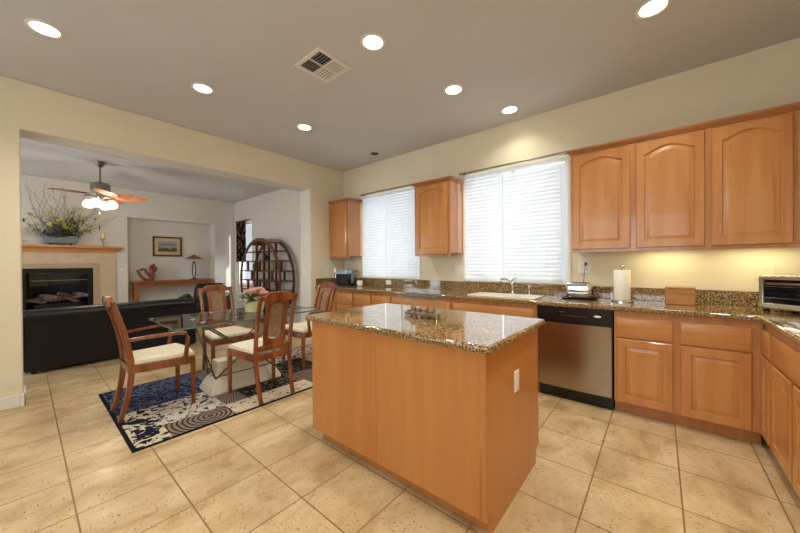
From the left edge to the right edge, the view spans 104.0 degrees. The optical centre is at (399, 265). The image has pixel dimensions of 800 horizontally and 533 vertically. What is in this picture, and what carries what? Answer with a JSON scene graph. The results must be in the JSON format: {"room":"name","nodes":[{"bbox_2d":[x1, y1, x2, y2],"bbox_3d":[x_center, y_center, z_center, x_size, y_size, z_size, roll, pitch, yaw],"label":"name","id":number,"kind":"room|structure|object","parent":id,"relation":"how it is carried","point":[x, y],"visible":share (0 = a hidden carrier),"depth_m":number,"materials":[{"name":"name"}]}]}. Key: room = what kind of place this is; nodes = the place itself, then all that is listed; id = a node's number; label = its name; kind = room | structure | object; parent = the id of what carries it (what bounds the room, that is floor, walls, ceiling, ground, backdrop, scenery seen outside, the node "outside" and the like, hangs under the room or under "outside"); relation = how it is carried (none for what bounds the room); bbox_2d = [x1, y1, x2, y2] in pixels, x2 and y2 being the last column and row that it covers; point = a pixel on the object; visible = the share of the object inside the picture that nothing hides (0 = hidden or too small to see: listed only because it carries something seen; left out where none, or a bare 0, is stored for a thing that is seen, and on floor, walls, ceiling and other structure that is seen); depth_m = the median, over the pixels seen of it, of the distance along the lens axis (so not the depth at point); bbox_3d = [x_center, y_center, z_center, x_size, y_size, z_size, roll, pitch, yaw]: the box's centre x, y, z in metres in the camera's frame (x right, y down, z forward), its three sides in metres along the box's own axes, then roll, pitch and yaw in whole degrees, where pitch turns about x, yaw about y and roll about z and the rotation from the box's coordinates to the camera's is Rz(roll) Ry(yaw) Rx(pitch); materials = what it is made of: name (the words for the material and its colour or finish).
{"room":"kitchen","nodes":[
{"label":"kitchen","id":0,"kind":"room"},
{"bbox_2d":[21,174,234,308],"bbox_3d":[-6.647,-0.201,6.467,0.310,2.996,6.060,0,0,40],"label":"wall","id":1,"kind":"structure","parent":0,"point":[219,215],"depth_m":6.87,"materials":[{"name":"paint"}]},
{"bbox_2d":[39,219,209,301],"bbox_3d":[-6.777,-0.201,6.640,0.110,2.996,6.160,0,0,40],"label":"wall niche","id":2,"kind":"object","parent":1,"relation":"attached to","point":[195,237],"depth_m":7.77,"materials":[{"name":"paint"}]},
{"bbox_2d":[152,236,181,256],"bbox_3d":[-5.758,-0.462,7.761,0.025,0.490,0.600,0,0,40],"label":"framed picture","id":3,"kind":"object","parent":2,"relation":"attached to","point":[162,246],"visible":1,"depth_m":7.76},
{"bbox_2d":[158,241,176,251],"bbox_3d":[-5.764,-0.470,7.766,0.005,0.265,0.390,0,0,40],"label":"painting","id":4,"kind":"object","parent":3,"relation":"attached to","point":[163,246],"depth_m":7.76},
{"bbox_2d":[0,75,343,398],"bbox_3d":[-3.107,-0.210,3.566,0.303,2.996,6.120,0,0,40],"label":"wall","id":5,"kind":"structure","parent":0,"point":[27,110],"depth_m":3.37,"materials":[{"name":"paint"}]},
{"bbox_2d":[0,385,25,410],"bbox_3d":[-4.307,1.250,2.114,0.327,0.110,2.286,0,0,40],"label":"baseboard","id":6,"kind":"structure","parent":5,"relation":"attached to","point":[15,401],"depth_m":2.83,"materials":[{"name":"white wood"}]},
{"bbox_2d":[234,189,300,318],"bbox_3d":[-3.021,-0.234,7.492,4.580,2.996,0.150,0,0,40],"label":"wall","id":7,"kind":"structure","parent":0,"point":[275,214],"depth_m":7.30,"materials":[{"name":"paint"}]},
{"bbox_2d":[236,219,249,261],"bbox_3d":[-4.147,-0.639,8.249,0.840,1.094,0.031,0,0,40],"label":"curtain","id":8,"kind":"object","parent":7,"relation":"hanging from","point":[240,226],"visible":0.88,"depth_m":8.32,"materials":[{"name":"fabric"}]},
{"bbox_2d":[242,222,251,284],"bbox_3d":[-4.017,-0.308,8.351,0.750,1.650,0.050,0,0,40],"label":"window","id":9,"kind":"structure","parent":7,"relation":"in","point":[249,223],"depth_m":8.56,"materials":[{"name":"white glass"}]},
{"bbox_2d":[235,307,300,322],"bbox_3d":[-2.947,1.210,7.341,4.240,0.110,0.014,0,0,40],"label":"baseboard","id":10,"kind":"structure","parent":7,"relation":"attached to","point":[239,310],"depth_m":7.68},
{"bbox_2d":[0,0,799,202],"bbox_3d":[-2.707,-1.749,3.202,10.950,0.080,6.500,0,0,40],"label":"ceiling","id":11,"kind":"structure","parent":0,"point":[142,57],"depth_m":2.64,"materials":[{"name":"paint"}]},
{"bbox_2d":[24,18,64,38],"bbox_3d":[-2.554,-1.700,2.252,0.196,0.008,0.196,0,0,40],"label":"recessed light","id":12,"kind":"object","parent":11,"relation":"in","point":[41,27],"visible":1,"depth_m":2.24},
{"bbox_2d":[47,161,148,213],"bbox_3d":[-4.900,-1.273,5.139,1.160,0.861,1.200,0,0,40],"label":"ceiling fan","id":13,"kind":"object","parent":11,"relation":"hanging from","point":[100,189],"visible":1,"depth_m":5.13,"materials":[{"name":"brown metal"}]},
{"bbox_2d":[191,82,214,93],"bbox_3d":[-1.905,-1.709,3.025,0.196,0.008,0.196,0,0,40],"label":"recessed light","id":14,"kind":"object","parent":11,"relation":"in","point":[203,88],"visible":1,"depth_m":3.02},
{"bbox_2d":[296,124,312,130],"bbox_3d":[-1.186,-1.719,3.899,0.196,0.008,0.196,0,0,40],"label":"recessed light","id":15,"kind":"object","parent":11,"relation":"in","point":[305,127],"visible":1,"depth_m":3.89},
{"bbox_2d":[294,47,351,82],"bbox_3d":[-0.659,-1.714,2.698,0.344,0.013,0.344,0,0,40],"label":"ceiling vent","id":16,"kind":"object","parent":11,"relation":"in","point":[319,63],"visible":1,"depth_m":2.69,"materials":[{"name":"beige metal"}]},
{"bbox_2d":[360,33,385,50],"bbox_3d":[-0.205,-1.718,2.412,0.196,0.008,0.196,0,0,40],"label":"recessed light","id":17,"kind":"object","parent":11,"relation":"in","point":[369,41],"visible":1,"depth_m":2.40,"materials":[{"name":"white glass"}]},
{"bbox_2d":[444,84,463,94],"bbox_3d":[0.531,-1.727,3.081,0.196,0.008,0.196,0,0,40],"label":"recessed light","id":18,"kind":"object","parent":11,"relation":"in","point":[453,89],"visible":1,"depth_m":3.07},
{"bbox_2d":[501,105,518,113],"bbox_3d":[1.230,-1.734,3.495,0.196,0.008,0.196,0,0,40],"label":"recessed light","id":19,"kind":"object","parent":11,"relation":"in","point":[510,109],"visible":1,"depth_m":3.48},
{"bbox_2d":[635,0,671,18],"bbox_3d":[1.702,-1.730,2.101,0.196,0.008,0.196,0,0,40],"label":"recessed light","id":20,"kind":"object","parent":11,"relation":"in","point":[650,8],"visible":1,"depth_m":2.10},
{"bbox_2d":[0,311,799,532],"bbox_3d":[-2.684,1.312,3.220,10.950,0.050,6.500,0,0,40],"label":"floor","id":21,"kind":"structure","parent":0,"point":[66,466],"depth_m":1.87,"materials":[{"name":"tile"}]},
{"bbox_2d":[22,244,123,309],"bbox_3d":[-6.809,0.455,6.109,0.485,1.690,2.106,0,0,40],"label":"fireplace","id":22,"kind":"object","parent":21,"relation":"on","point":[70,275],"visible":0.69,"depth_m":6.29,"materials":[{"name":"stone"}]},
{"bbox_2d":[22,180,116,244],"bbox_3d":[-6.375,-1.010,6.144,0.488,1.233,1.362,0,0,40],"label":"planter","id":23,"kind":"object","parent":22,"relation":"on","point":[66,237],"visible":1,"depth_m":6.06,"materials":[{"name":"metal"}]},
{"bbox_2d":[23,297,195,373],"bbox_3d":[-4.164,0.906,4.601,0.990,0.767,1.771,0,0,40],"label":"sofa","id":24,"kind":"object","parent":21,"relation":"on","point":[53,338],"visible":0.92,"depth_m":4.06,"materials":[{"name":"black leather"}]},
{"bbox_2d":[130,278,212,303],"bbox_3d":[-5.542,0.819,7.693,0.340,0.925,1.620,0,0,40],"label":"console table","id":25,"kind":"object","parent":21,"relation":"on","point":[135,284],"visible":0.57,"depth_m":7.39,"materials":[{"name":"brown wood"}]},
{"bbox_2d":[136,264,157,280],"bbox_3d":[-5.871,0.161,7.267,0.131,0.400,0.400,0,0,40],"label":"sculpture","id":26,"kind":"object","parent":25,"relation":"on","point":[151,274],"visible":1,"depth_m":7.29,"materials":[{"name":"brown wood"}]},
{"bbox_2d":[185,255,202,278],"bbox_3d":[-5.256,0.040,7.993,0.420,0.625,0.420,0,0,40],"label":"table lamp","id":27,"kind":"object","parent":25,"relation":"on","point":[191,256],"visible":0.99,"depth_m":7.95,"materials":[{"name":"metal"}]},
{"bbox_2d":[178,283,231,324],"bbox_3d":[-4.268,0.847,6.906,0.900,0.860,0.910,-1,0,-20],"label":"recliner","id":28,"kind":"object","parent":21,"relation":"on","point":[199,285],"visible":0.16,"depth_m":6.95,"materials":[{"name":"black leather"}]},
{"bbox_2d":[98,344,312,452],"bbox_3d":[-1.617,1.272,3.578,1.515,0.008,2.485,0,0,40],"label":"rug","id":29,"kind":"object","parent":21,"relation":"on","point":[157,413],"visible":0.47,"depth_m":2.90,"materials":[{"name":"multicoloured fabric"}]},
{"bbox_2d":[101,296,195,422],"bbox_3d":[-2.253,0.766,2.825,0.566,1.021,0.605,0,0,40],"label":"dining chair","id":30,"kind":"object","parent":29,"relation":"on","point":[174,354],"visible":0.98,"depth_m":2.73,"materials":[{"name":"brown wood"}]},
{"bbox_2d":[132,343,193,364],"bbox_3d":[-2.206,0.803,2.882,0.472,0.064,0.447,0,0,40],"label":"seat cushion","id":31,"kind":"object","parent":30,"relation":"on","point":[164,354],"depth_m":2.77,"materials":[{"name":"beige fabric"}]},
{"bbox_2d":[198,285,254,369],"bbox_3d":[-2.125,0.760,3.802,0.605,1.021,0.495,0,0,40],"label":"dining chair","id":32,"kind":"object","parent":29,"relation":"on","point":[232,331],"visible":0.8,"depth_m":3.81,"materials":[{"name":"brown wood"}]},
{"bbox_2d":[205,326,254,339],"bbox_3d":[-2.068,0.797,3.755,0.447,0.064,0.472,0,0,40],"label":"seat cushion","id":33,"kind":"object","parent":32,"relation":"on","point":[233,332],"depth_m":3.67,"materials":[{"name":"beige fabric"}]},
{"bbox_2d":[148,304,320,396],"bbox_3d":[-1.713,0.895,3.397,0.850,0.748,1.440,0,0,40],"label":"dining table","id":34,"kind":"object","parent":29,"relation":"on","point":[215,383],"visible":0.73,"depth_m":3.22,"materials":[{"name":"clear glass"}]},
{"bbox_2d":[236,287,268,312],"bbox_3d":[-1.630,0.384,3.533,0.345,0.273,0.390,0,0,40],"label":"flower arrangement","id":35,"kind":"object","parent":34,"relation":"on","point":[250,303],"visible":0.92,"depth_m":3.46,"materials":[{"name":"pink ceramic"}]},
{"bbox_2d":[227,291,297,405],"bbox_3d":[-1.340,0.758,3.111,0.605,1.021,0.495,0,0,40],"label":"dining chair","id":36,"kind":"object","parent":29,"relation":"on","point":[248,350],"visible":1,"depth_m":2.99,"materials":[{"name":"brown wood"}]},
{"bbox_2d":[228,336,286,353],"bbox_3d":[-1.396,0.796,3.158,0.447,0.064,0.472,0,0,40],"label":"seat cushion","id":37,"kind":"object","parent":36,"relation":"on","point":[243,347],"depth_m":3.03,"materials":[{"name":"beige fabric"}]},
{"bbox_2d":[282,282,337,369],"bbox_3d":[-1.171,0.751,4.128,0.566,1.021,0.605,0,0,40],"label":"dining chair","id":38,"kind":"object","parent":29,"relation":"on","point":[302,330],"visible":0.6,"depth_m":4.08,"materials":[{"name":"brown wood"}]},
{"bbox_2d":[285,321,311,332],"bbox_3d":[-1.218,0.789,4.072,0.472,0.064,0.447,0,0,40],"label":"seat cushion","id":39,"kind":"object","parent":38,"relation":"on","point":[301,327],"depth_m":3.90,"materials":[{"name":"beige fabric"}]},
{"bbox_2d":[240,238,294,323],"bbox_3d":[-3.032,0.329,7.085,1.860,1.875,0.340,0,0,40],"label":"shelf","id":40,"kind":"object","parent":21,"relation":"on","point":[262,242],"visible":0.61,"depth_m":6.86,"materials":[{"name":"brown wood"}]},
{"bbox_2d":[317,288,336,312],"bbox_3d":[-1.023,0.824,5.409,0.537,0.876,0.620,0,0,40],"label":"base cabinet","id":41,"kind":"object","parent":21,"relation":"on","point":[334,308],"visible":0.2,"depth_m":5.07,"materials":[{"name":"brown wood"}]},
{"bbox_2d":[315,284,799,344],"bbox_3d":[0.611,0.367,3.357,5.678,0.038,1.698,0,0,40],"label":"countertop","id":42,"kind":"structure","parent":41,"relation":"on","point":[772,318],"depth_m":2.60,"materials":[{"name":"stone"}]},
{"bbox_2d":[334,269,360,285],"bbox_3d":[-0.914,0.209,5.406,0.449,0.275,0.254,0,0,15],"label":"coffee maker","id":43,"kind":"object","parent":42,"relation":"on","point":[344,277],"visible":0.92,"depth_m":5.32,"materials":[{"name":"black plastic"}]},
{"bbox_2d":[467,292,543,298],"bbox_3d":[1.177,0.422,3.513,0.760,0.182,0.360,0,0,40],"label":"sink","id":44,"kind":"object","parent":42,"relation":"in","point":[489,294],"visible":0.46,"depth_m":3.54,"materials":[{"name":"white ceramic"}]},
{"bbox_2d":[499,277,517,293],"bbox_3d":[1.257,0.239,3.642,0.248,0.204,0.065,-1,0,-18],"label":"faucet","id":45,"kind":"object","parent":42,"relation":"on","point":[511,282],"visible":0.94,"depth_m":3.65,"materials":[{"name":"silver metal"}]},
{"bbox_2d":[528,285,530,294],"bbox_3d":[1.473,0.282,3.549,0.044,0.117,0.043,0,0,40],"label":"sprayer","id":46,"kind":"object","parent":42,"relation":"on","point":[529,286],"visible":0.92,"depth_m":3.54,"materials":[{"name":"silver metal"}]},
{"bbox_2d":[561,296,597,299],"bbox_3d":[1.831,0.334,3.189,0.315,0.010,0.200,0,0,40],"label":"tray","id":47,"kind":"object","parent":42,"relation":"on","point":[564,297],"visible":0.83,"depth_m":3.14,"materials":[{"name":"black plastic"}]},
{"bbox_2d":[565,263,593,298],"bbox_3d":[1.864,0.150,3.232,0.257,0.355,0.262,0,0,40],"label":"toaster","id":48,"kind":"object","parent":47,"relation":"on","point":[583,289],"visible":1,"depth_m":3.13,"materials":[{"name":"silver metal"}]},
{"bbox_2d":[611,264,632,302],"bbox_3d":[2.081,0.165,2.928,0.170,0.348,0.170,0,0,40],"label":"paper towel holder","id":49,"kind":"object","parent":42,"relation":"on","point":[621,266],"visible":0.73,"depth_m":2.90,"materials":[{"name":"silver metal"}]},
{"bbox_2d":[613,270,630,299],"bbox_3d":[2.081,0.183,2.928,0.132,0.278,0.132,0,0,40],"label":"paper towel roll","id":50,"kind":"object","parent":49,"relation":"on","point":[621,278],"visible":0.99,"depth_m":2.88,"materials":[{"name":"white paper"}]},
{"bbox_2d":[665,286,695,305],"bbox_3d":[2.419,0.262,2.700,0.194,0.152,0.104,0,0,40],"label":"wooden box","id":51,"kind":"object","parent":42,"relation":"on","point":[674,295],"visible":1,"depth_m":2.66,"materials":[{"name":"brown wood"}]},
{"bbox_2d":[759,275,799,311],"bbox_3d":[2.853,0.206,2.147,0.346,0.264,0.430,0,0,-8],"label":"toaster oven","id":52,"kind":"object","parent":42,"relation":"on","point":[778,292],"visible":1,"depth_m":2.22,"materials":[{"name":"metal"}]},
{"bbox_2d":[781,319,799,328],"bbox_3d":[2.327,0.343,1.478,0.530,0.006,0.780,0,0,40],"label":"cooktop","id":53,"kind":"object","parent":42,"relation":"in","point":[794,323],"visible":1,"depth_m":1.85,"materials":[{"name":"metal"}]},
{"bbox_2d":[337,290,353,309],"bbox_3d":[-0.665,0.823,5.112,0.392,0.876,0.620,0,0,40],"label":"base cabinet","id":54,"kind":"object","parent":21,"relation":"on","point":[345,299],"visible":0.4,"depth_m":4.87,"materials":[{"name":"brown wood"}]},
{"bbox_2d":[354,291,371,307],"bbox_3d":[-0.364,0.823,4.862,0.386,0.876,0.620,0,0,40],"label":"base cabinet","id":55,"kind":"object","parent":21,"relation":"on","point":[361,299],"visible":0.2,"depth_m":4.62,"materials":[{"name":"brown wood"}]},
{"bbox_2d":[372,292,391,304],"bbox_3d":[-0.067,0.822,4.615,0.382,0.876,0.620,0,0,40],"label":"base cabinet","id":56,"kind":"object","parent":21,"relation":"on","point":[377,298],"visible":0.04,"depth_m":4.38,"materials":[{"name":"brown wood"}]},
{"bbox_2d":[392,294,451,309],"bbox_3d":[0.442,0.821,4.192,0.937,0.876,0.620,0,0,40],"label":"base cabinet","id":57,"kind":"object","parent":21,"relation":"on","point":[396,298],"visible":0.02,"depth_m":3.92,"materials":[{"name":"brown wood"}]},
{"bbox_2d":[305,303,544,532],"bbox_3d":[0.135,0.815,2.168,1.415,0.914,0.883,0,0,40],"label":"kitchen island","id":58,"kind":"object","parent":21,"relation":"on","point":[447,408],"visible":1,"depth_m":1.73,"materials":[{"name":"brown wood"}]},
{"bbox_2d":[305,303,544,354],"bbox_3d":[0.132,0.377,2.165,1.415,0.038,0.883,0,0,40],"label":"island countertop","id":59,"kind":"structure","parent":58,"relation":"on","point":[483,333],"depth_m":1.89,"materials":[{"name":"stone"}]},
{"bbox_2d":[401,293,445,319],"bbox_3d":[0.161,0.279,2.168,0.306,0.156,0.106,0,0,43],"label":"glass box","id":60,"kind":"object","parent":59,"relation":"on","point":[416,295],"visible":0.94,"depth_m":2.13,"materials":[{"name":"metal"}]},
{"bbox_2d":[431,313,438,317],"bbox_3d":[0.235,0.334,2.069,0.058,0.035,0.035,0,0,-10],"label":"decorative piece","id":61,"kind":"object","parent":60,"relation":"in","point":[433,315],"visible":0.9,"depth_m":2.06,"materials":[{"name":"brown"}]},
{"bbox_2d":[514,369,518,392],"bbox_3d":[0.647,0.639,1.730,0.006,0.115,0.070,0,0,40],"label":"outlet plate","id":62,"kind":"object","parent":58,"relation":"attached to","point":[516,371],"depth_m":1.72,"materials":[{"name":"white plastic"}]},
{"bbox_2d":[452,298,539,390],"bbox_3d":[1.168,0.819,3.589,0.948,0.876,0.620,0,0,40],"label":"base cabinet","id":63,"kind":"object","parent":21,"relation":"on","point":[490,307],"visible":0.09,"depth_m":3.30,"materials":[{"name":"brown wood"}]},
{"bbox_2d":[538,305,614,410],"bbox_3d":[1.764,0.819,3.075,0.604,0.872,0.610,0,0,40],"label":"dishwasher","id":64,"kind":"object","parent":21,"relation":"on","point":[576,345],"visible":0.95,"depth_m":2.82,"materials":[{"name":"silver metal"}]},
{"bbox_2d":[614,311,763,444],"bbox_3d":[2.337,0.816,2.618,0.842,0.876,0.620,0,0,40],"label":"base cabinet","id":65,"kind":"object","parent":21,"relation":"on","point":[699,373],"visible":0.9,"depth_m":2.35,"materials":[{"name":"brown wood"}]},
{"bbox_2d":[761,324,773,445],"bbox_3d":[2.624,0.818,1.848,0.620,0.876,0.235,0,0,40],"label":"base cabinet","id":66,"kind":"object","parent":21,"relation":"on","point":[766,333],"visible":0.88,"depth_m":2.02,"materials":[{"name":"brown wood"}]},
{"bbox_2d":[770,330,799,497],"bbox_3d":[2.276,0.823,1.429,0.620,0.876,0.850,0,0,40],"label":"base cabinet","id":67,"kind":"object","parent":21,"relation":"on","point":[785,353],"visible":0.98,"depth_m":1.71,"materials":[{"name":"brown wood"}]},
{"bbox_2d":[343,38,799,291],"bbox_3d":[1.139,-0.244,4.115,6.135,2.996,0.150,0,0,40],"label":"wall","id":68,"kind":"structure","parent":0,"point":[768,77],"depth_m":3.03,"materials":[{"name":"paint"}]},
{"bbox_2d":[328,197,362,258],"bbox_3d":[-0.945,-0.624,5.506,0.539,1.010,0.363,0,0,40],"label":"upper cabinet","id":69,"kind":"object","parent":68,"relation":"attached to","point":[345,213],"visible":1,"depth_m":5.36,"materials":[{"name":"brown wood"}]},
{"bbox_2d":[361,193,385,276],"bbox_3d":[-0.444,-0.491,5.287,0.533,1.381,0.050,0,0,40],"label":"window blind","id":70,"kind":"object","parent":68,"relation":"attached to","point":[373,206],"visible":0.99,"depth_m":5.28,"materials":[{"name":"white plastic"}]},
{"bbox_2d":[360,184,410,195],"bbox_3d":[-0.190,-1.217,5.057,1.220,0.023,0.080,0,0,40],"label":"curtain rod","id":71,"kind":"object","parent":68,"relation":"attached to","point":[408,184],"visible":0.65,"depth_m":5.04,"materials":[{"name":"grey metal"}]},
{"bbox_2d":[362,196,420,279],"bbox_3d":[-0.163,-0.505,5.107,1.265,1.446,0.042,0,0,40],"label":"trim","id":72,"kind":"structure","parent":68,"relation":"attached to","point":[362,196],"depth_m":4.96,"materials":[{"name":"white paint"}]},
{"bbox_2d":[384,187,417,277],"bbox_3d":[0.014,-0.492,4.906,0.645,1.381,0.050,0,0,40],"label":"window blind","id":73,"kind":"object","parent":68,"relation":"attached to","point":[401,261],"visible":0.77,"depth_m":4.90,"materials":[{"name":"white plastic"}]},
{"bbox_2d":[411,176,463,256],"bbox_3d":[0.521,-0.628,4.288,0.633,1.010,0.363,0,0,40],"label":"upper cabinet","id":74,"kind":"object","parent":68,"relation":"attached to","point":[438,202],"visible":1,"depth_m":4.13,"materials":[{"name":"brown wood"}]},
{"bbox_2d":[455,265,462,273],"bbox_3d":[0.811,0.060,4.287,0.118,0.118,0.009,0,0,40],"label":"switch plate","id":75,"kind":"object","parent":68,"relation":"attached to","point":[458,268],"visible":1,"depth_m":4.28,"materials":[{"name":"white plastic"}]},
{"bbox_2d":[464,169,502,280],"bbox_3d":[1.069,-0.495,4.029,0.518,1.381,0.050,0,0,40],"label":"window blind","id":76,"kind":"object","parent":68,"relation":"attached to","point":[483,191],"visible":0.96,"depth_m":4.02,"materials":[{"name":"white plastic"}]},
{"bbox_2d":[459,151,565,175],"bbox_3d":[1.323,-1.220,3.800,1.315,0.023,0.080,0,0,40],"label":"curtain rod","id":77,"kind":"object","parent":68,"relation":"attached to","point":[564,152],"visible":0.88,"depth_m":3.72,"materials":[{"name":"grey metal"}]},
{"bbox_2d":[462,154,570,284],"bbox_3d":[1.370,-0.508,3.834,1.310,1.446,0.042,0,0,40],"label":"trim","id":78,"kind":"structure","parent":68,"relation":"attached to","point":[568,157],"depth_m":3.42,"materials":[{"name":"white paint"}]},
{"bbox_2d":[502,157,567,282],"bbox_3d":[1.428,-0.507,3.904,1.250,1.410,0.050,0,0,40],"label":"window","id":79,"kind":"structure","parent":68,"relation":"in","point":[565,159],"depth_m":3.51,"materials":[{"name":"white plastic"}]},
{"bbox_2d":[502,157,561,281],"bbox_3d":[1.527,-0.501,3.649,0.652,1.371,0.050,0,0,40],"label":"window blind","id":80,"kind":"object","parent":79,"relation":"attached to","point":[532,197],"visible":0.99,"depth_m":3.62,"materials":[{"name":"white plastic"}]},
{"bbox_2d":[316,278,758,306],"bbox_3d":[0.610,0.287,3.357,5.678,0.121,1.698,0,0,40],"label":"backsplash","id":81,"kind":"structure","parent":68,"relation":"attached to","point":[721,297],"depth_m":3.52,"materials":[{"name":"stone"}]},
{"bbox_2d":[578,262,590,272],"bbox_3d":[1.965,0.027,3.328,0.118,0.118,0.009,0,0,40],"label":"wall outlet","id":82,"kind":"object","parent":68,"relation":"attached to","point":[581,266],"visible":1,"depth_m":3.33,"materials":[{"name":"white plastic"}]},
{"bbox_2d":[566,102,799,252],"bbox_3d":[2.492,-0.633,2.651,1.876,1.010,0.363,0,0,40],"label":"upper cabinet","id":83,"kind":"object","parent":68,"relation":"attached to","point":[731,182],"visible":1,"depth_m":2.52,"materials":[{"name":"brown wood"}]},
{"bbox_2d":[756,265,774,279],"bbox_3d":[2.942,0.060,2.517,0.100,0.118,0.008,0,0,40],"label":"wall outlet","id":84,"kind":"object","parent":68,"relation":"attached to","point":[760,269],"visible":0.75,"depth_m":2.52,"materials":[{"name":"beige plastic"}]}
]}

